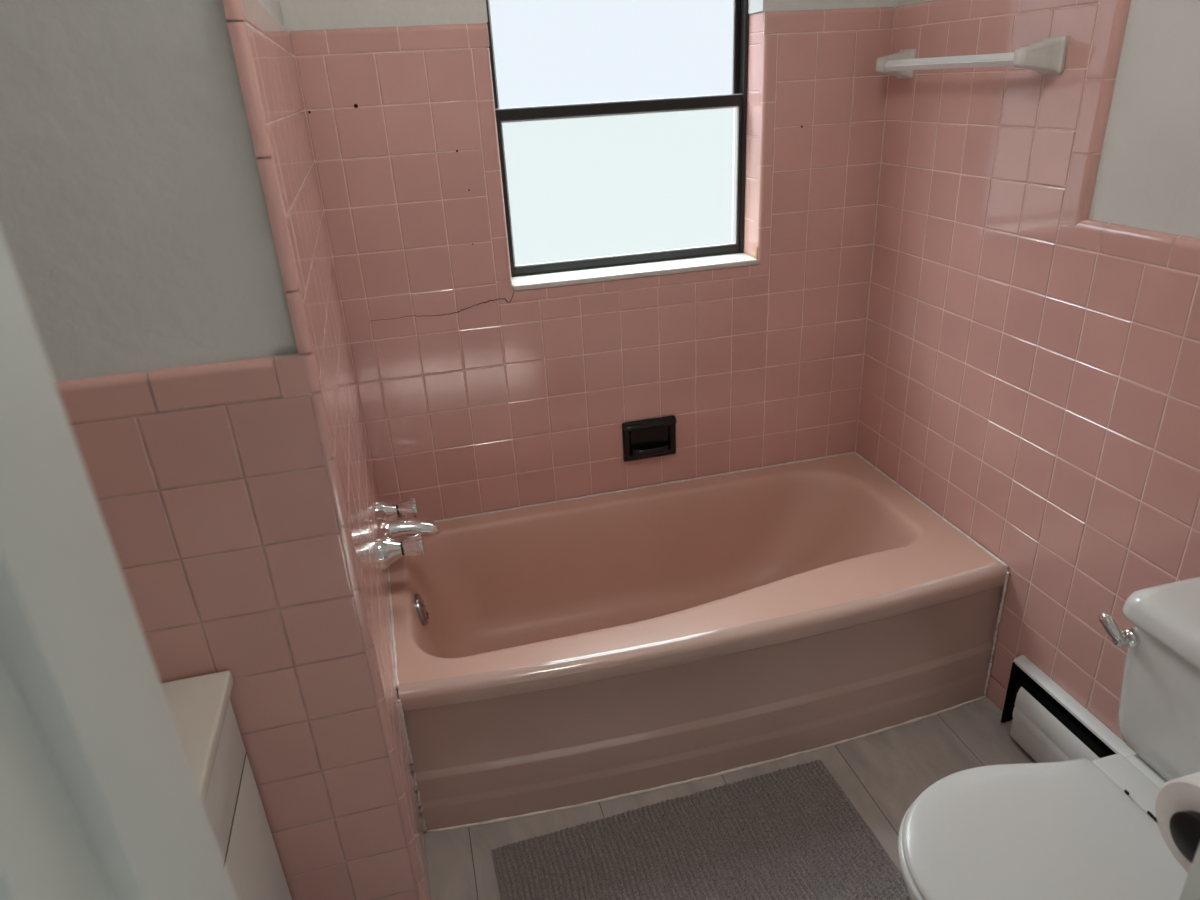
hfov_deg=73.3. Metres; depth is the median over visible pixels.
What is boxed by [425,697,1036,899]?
floor
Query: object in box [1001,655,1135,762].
baseboard heater
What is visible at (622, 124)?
window
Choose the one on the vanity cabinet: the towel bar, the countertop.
the countertop
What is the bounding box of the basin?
[389,453,998,683]
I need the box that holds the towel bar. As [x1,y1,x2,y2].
[876,36,1068,78]
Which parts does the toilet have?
seat, seat lid, flush lever, tank, tank lid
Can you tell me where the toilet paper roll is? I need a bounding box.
[1155,772,1199,872]
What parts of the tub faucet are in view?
diverter knob, handle, handle, spout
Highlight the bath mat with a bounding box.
[491,760,909,899]
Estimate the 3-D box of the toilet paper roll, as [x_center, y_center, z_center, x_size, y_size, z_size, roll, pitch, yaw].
[0.661,0.387,0.830,0.101,0.113,0.113,-9,25,-12]
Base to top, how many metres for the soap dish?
0.124 m
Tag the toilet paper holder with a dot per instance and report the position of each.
(1184, 826)
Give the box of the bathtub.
[387,451,1009,833]
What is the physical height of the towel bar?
0.067 m
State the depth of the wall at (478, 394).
2.16 m
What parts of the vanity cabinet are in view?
drawer, door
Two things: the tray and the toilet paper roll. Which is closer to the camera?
the toilet paper roll
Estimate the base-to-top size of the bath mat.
0.025 m
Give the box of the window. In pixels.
[486,0,758,290]
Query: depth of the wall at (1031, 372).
1.73 m
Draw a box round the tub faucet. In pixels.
[375,498,439,569]
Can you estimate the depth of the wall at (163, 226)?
1.07 m
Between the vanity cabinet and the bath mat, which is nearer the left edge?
the vanity cabinet
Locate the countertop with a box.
[161,671,232,803]
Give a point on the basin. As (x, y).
(516, 595)
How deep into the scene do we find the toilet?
1.28 m
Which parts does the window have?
pane, sash, sash, pane, sill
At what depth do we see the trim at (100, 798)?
0.30 m
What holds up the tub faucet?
attached to the wall at (163, 226)
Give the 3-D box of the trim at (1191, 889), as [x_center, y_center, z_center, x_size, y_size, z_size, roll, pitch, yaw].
[0.549,0.224,0.563,0.092,2.105,0.158,-9,25,-12]
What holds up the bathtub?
on the floor
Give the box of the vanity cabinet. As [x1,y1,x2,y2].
[161,671,291,899]
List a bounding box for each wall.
[0,0,430,899]
[279,0,897,520]
[855,0,1199,740]
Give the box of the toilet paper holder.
[1169,811,1199,862]
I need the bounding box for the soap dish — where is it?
[622,415,676,461]
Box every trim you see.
[0,229,236,899]
[1179,843,1199,899]
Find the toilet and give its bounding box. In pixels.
[897,576,1199,899]
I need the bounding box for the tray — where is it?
[631,443,670,456]
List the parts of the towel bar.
mounting post, mounting post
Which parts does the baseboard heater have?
panel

